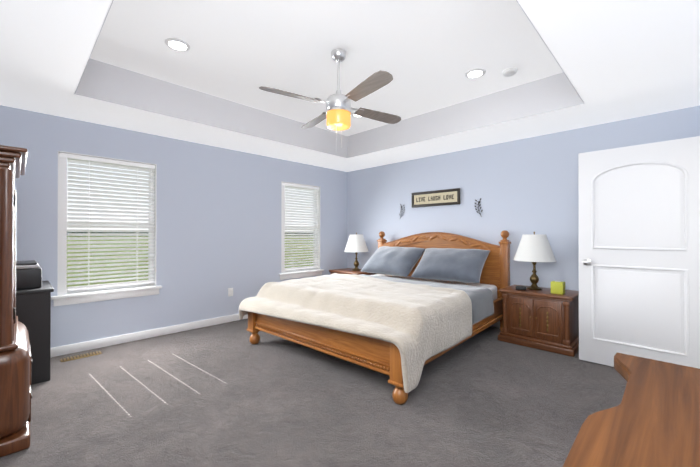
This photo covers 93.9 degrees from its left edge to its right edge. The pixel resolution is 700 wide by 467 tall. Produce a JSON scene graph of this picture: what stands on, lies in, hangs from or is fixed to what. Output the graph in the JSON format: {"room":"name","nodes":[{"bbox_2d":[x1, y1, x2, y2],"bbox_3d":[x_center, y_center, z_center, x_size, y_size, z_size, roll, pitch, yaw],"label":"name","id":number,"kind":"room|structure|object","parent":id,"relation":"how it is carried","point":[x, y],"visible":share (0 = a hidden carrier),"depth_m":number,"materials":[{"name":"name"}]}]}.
{"room":"bedroom","nodes":[
{"label":"bedroom","id":0,"kind":"room"},
{"bbox_2d":[0,105,346,347],"bbox_3d":[-1.893,-0.197,4.568,0.150,2.900,5.400,0,0,44],"label":"wall","id":1,"kind":"structure","parent":0,"point":[218,222],"depth_m":4.20,"materials":[{"name":"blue paint"}]},
{"bbox_2d":[51,151,161,305],"bbox_3d":[-2.709,-0.052,3.700,0.200,1.585,1.000,0,0,44],"label":"window","id":2,"kind":"structure","parent":1,"relation":"in","point":[75,294],"depth_m":3.65,"materials":[{"name":"white plastic"}]},
{"bbox_2d":[50,314,247,357],"bbox_3d":[-1.833,1.205,4.505,0.017,0.095,5.100,0,0,44],"label":"baseboard","id":3,"kind":"structure","parent":1,"relation":"attached to","point":[85,345],"depth_m":3.83,"materials":[{"name":"white"}]},
{"bbox_2d":[228,288,232,295],"bbox_3d":[-1.696,0.833,4.652,0.010,0.115,0.072,0,0,44],"label":"electrical outlet","id":4,"kind":"object","parent":1,"relation":"attached to","point":[230,291],"visible":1,"depth_m":4.64,"materials":[{"name":"white plastic"}]},
{"bbox_2d":[279,181,323,279],"bbox_3d":[-0.853,-0.047,5.592,0.200,1.585,0.920,0,0,44],"label":"window","id":5,"kind":"structure","parent":1,"relation":"in","point":[292,272],"depth_m":5.58,"materials":[{"name":"white plastic"}]},
{"bbox_2d":[0,318,626,466],"bbox_3d":[0.288,1.297,2.424,6.260,0.100,5.400,0,0,44],"label":"floor","id":6,"kind":"structure","parent":0,"point":[228,394],"depth_m":2.36,"materials":[{"name":"carpet"}]},
{"bbox_2d":[0,145,31,457],"bbox_3d":[-2.421,0.380,2.008,1.040,1.730,0.669,0,0,44],"label":"armoire","id":7,"kind":"object","parent":6,"relation":"on","point":[15,382],"visible":1,"depth_m":1.86,"materials":[{"name":"brown wood"}]},
{"bbox_2d":[16,281,53,384],"bbox_3d":[-3.059,0.858,2.733,0.690,0.780,0.828,0,0,44],"label":"desk","id":8,"kind":"object","parent":6,"relation":"on","point":[33,309],"visible":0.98,"depth_m":2.73,"materials":[{"name":"black laminate"}]},
{"bbox_2d":[16,260,41,289],"bbox_3d":[-2.941,0.358,2.820,0.460,0.215,0.400,0,0,44],"label":"printer","id":9,"kind":"object","parent":8,"relation":"on","point":[28,274],"visible":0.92,"depth_m":2.75,"materials":[{"name":"black plastic"}]},
{"bbox_2d":[60,351,101,361],"bbox_3d":[-2.726,1.245,3.322,0.110,0.008,0.320,0,0,44],"label":"floor vent","id":10,"kind":"object","parent":6,"relation":"in","point":[80,356],"visible":1,"depth_m":3.31,"materials":[{"name":"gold metal"}]},
{"bbox_2d":[329,268,375,274],"bbox_3d":[0.057,0.956,5.831,0.750,0.601,0.535,0,0,44],"label":"nightstand","id":11,"kind":"object","parent":6,"relation":"on","point":[350,271],"visible":0.04,"depth_m":5.69,"materials":[{"name":"brown wood"}]},
{"bbox_2d":[344,233,368,270],"bbox_3d":[0.114,0.318,5.819,0.435,0.671,0.435,0,0,44],"label":"lamp","id":12,"kind":"object","parent":11,"relation":"on","point":[356,243],"visible":1,"depth_m":5.70,"materials":[{"name":"white fabric"}]},
{"bbox_2d":[239,230,510,403],"bbox_3d":[0.436,0.604,3.908,2.250,1.294,2.762,0,0,44],"label":"bed","id":13,"kind":"object","parent":6,"relation":"on","point":[408,310],"visible":1,"depth_m":3.22,"materials":[{"name":"beige fabric"}]},
{"bbox_2d":[239,273,471,392],"bbox_3d":[0.005,0.831,3.469,2.257,0.583,1.536,0,0,44],"label":"comforter","id":14,"kind":"object","parent":13,"relation":"on","point":[393,329],"depth_m":2.86,"materials":[{"name":"white fabric"}]},
{"bbox_2d":[361,246,424,276],"bbox_3d":[0.631,0.403,4.904,0.939,0.416,0.533,0,0,44],"label":"pillow","id":15,"kind":"object","parent":13,"relation":"on","point":[396,261],"depth_m":4.73,"materials":[{"name":"grey fabric"}]},
{"bbox_2d":[360,274,493,324],"bbox_3d":[0.306,0.796,3.800,2.126,0.356,1.866,0,0,44],"label":"duvet","id":16,"kind":"object","parent":13,"relation":"on","point":[476,307],"depth_m":3.04,"materials":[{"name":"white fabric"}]},
{"bbox_2d":[411,248,489,282],"bbox_3d":[1.309,0.402,4.294,0.968,0.415,0.593,0,0,44],"label":"pillow","id":17,"kind":"object","parent":13,"relation":"on","point":[445,264],"depth_m":4.17,"materials":[{"name":"grey fabric"}]},
{"bbox_2d":[498,284,578,356],"bbox_3d":[2.177,0.950,3.751,0.750,0.601,0.535,0,0,44],"label":"nightstand","id":18,"kind":"object","parent":6,"relation":"on","point":[545,319],"visible":0.9,"depth_m":3.54,"materials":[{"name":"brown wood"}]},
{"bbox_2d":[515,286,525,289],"bbox_3d":[1.965,0.627,3.764,0.110,0.040,0.060,0,0,24],"label":"alarm clock","id":19,"kind":"object","parent":18,"relation":"on","point":[520,287],"visible":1,"depth_m":3.75,"materials":[{"name":"black plastic"}]},
{"bbox_2d":[514,232,555,289],"bbox_3d":[2.152,0.312,3.820,0.435,0.671,0.435,0,0,44],"label":"lamp","id":20,"kind":"object","parent":18,"relation":"on","point":[534,248],"visible":1,"depth_m":3.70,"materials":[{"name":"white fabric"}]},
{"bbox_2d":[551,281,564,294],"bbox_3d":[2.250,0.583,3.541,0.115,0.128,0.115,0,0,44],"label":"tissue box","id":21,"kind":"object","parent":18,"relation":"on","point":[557,287],"visible":0.98,"depth_m":3.50,"materials":[{"name":"yellow"}]},
{"bbox_2d":[563,353,699,466],"bbox_3d":[0.301,0.780,0.227,0.336,0.920,1.540,0,0,44],"label":"dresser","id":22,"kind":"object","parent":6,"relation":"on","point":[652,419],"visible":1,"depth_m":0.55,"materials":[{"name":"brown wood"}]},
{"bbox_2d":[0,0,699,171],"bbox_3d":[-0.159,-1.427,2.870,4.710,0.450,5.100,0,0,44],"label":"ceiling","id":23,"kind":"structure","parent":0,"point":[575,63],"depth_m":2.84,"materials":[{"name":"white paint"}]},
{"bbox_2d":[165,38,189,51],"bbox_3d":[-1.415,-1.546,2.688,0.188,0.013,0.188,0,0,44],"label":"recessed light","id":24,"kind":"object","parent":23,"relation":"in","point":[180,45],"visible":0.98,"depth_m":2.67,"materials":[{"name":"white"}]},
{"bbox_2d":[259,48,400,151],"bbox_3d":[-0.098,-1.116,2.809,1.010,0.872,1.010,0,0,13],"label":"ceiling fan","id":25,"kind":"object","parent":23,"relation":"hanging from","point":[336,115],"visible":1,"depth_m":2.72,"materials":[{"name":"brown wood"}]},
{"bbox_2d":[465,68,485,78],"bbox_3d":[1.210,-1.545,3.166,0.188,0.013,0.188,0,0,44],"label":"recessed light","id":26,"kind":"object","parent":23,"relation":"in","point":[475,73],"visible":1,"depth_m":3.15,"materials":[{"name":"white"}]},
{"bbox_2d":[502,67,517,76],"bbox_3d":[1.526,-1.534,3.123,0.132,0.035,0.132,0,0,44],"label":"smoke detector","id":27,"kind":"object","parent":23,"relation":"attached to","point":[509,72],"visible":1,"depth_m":3.09,"materials":[{"name":"white plastic"}]},
{"bbox_2d":[347,105,699,320],"bbox_3d":[1.680,-0.197,4.740,4.710,2.900,0.150,0,0,44],"label":"wall","id":28,"kind":"structure","parent":0,"point":[520,187],"depth_m":4.24,"materials":[{"name":"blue paint"}]},
{"bbox_2d":[412,188,459,207],"bbox_3d":[1.291,-0.536,4.995,0.820,0.235,0.024,0,0,44],"label":"love sign","id":29,"kind":"object","parent":28,"relation":"attached to","point":[438,198],"visible":1,"depth_m":4.96,"materials":[{"name":"beige wood"}]},
{"bbox_2d":[475,198,482,216],"bbox_3d":[1.776,-0.356,4.524,0.115,0.260,0.006,0,0,44],"label":"art","id":30,"kind":"object","parent":28,"relation":"attached to","point":[480,207],"visible":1,"depth_m":4.52,"materials":[{"name":"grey metal"}]},
{"bbox_2d":[491,321,499,327],"bbox_3d":[1.633,1.206,4.667,4.680,0.095,0.014,0,0,44],"label":"baseboard","id":31,"kind":"structure","parent":28,"relation":"attached to","point":[497,324],"depth_m":4.35,"materials":[{"name":"white"}]},
{"bbox_3d":[1.576,-0.207,1.164,0.150,2.900,5.400,0,0,44],"label":"wall","id":32,"kind":"structure","parent":0,"visible":0},
{"bbox_2d":[578,136,699,368],"bbox_3d":[2.571,0.224,2.929,0.867,2.025,0.184,0,0,44],"label":"door","id":33,"kind":"structure","parent":32,"relation":"in","point":[639,250],"depth_m":2.90,"materials":[{"name":"white wood"}]}
]}

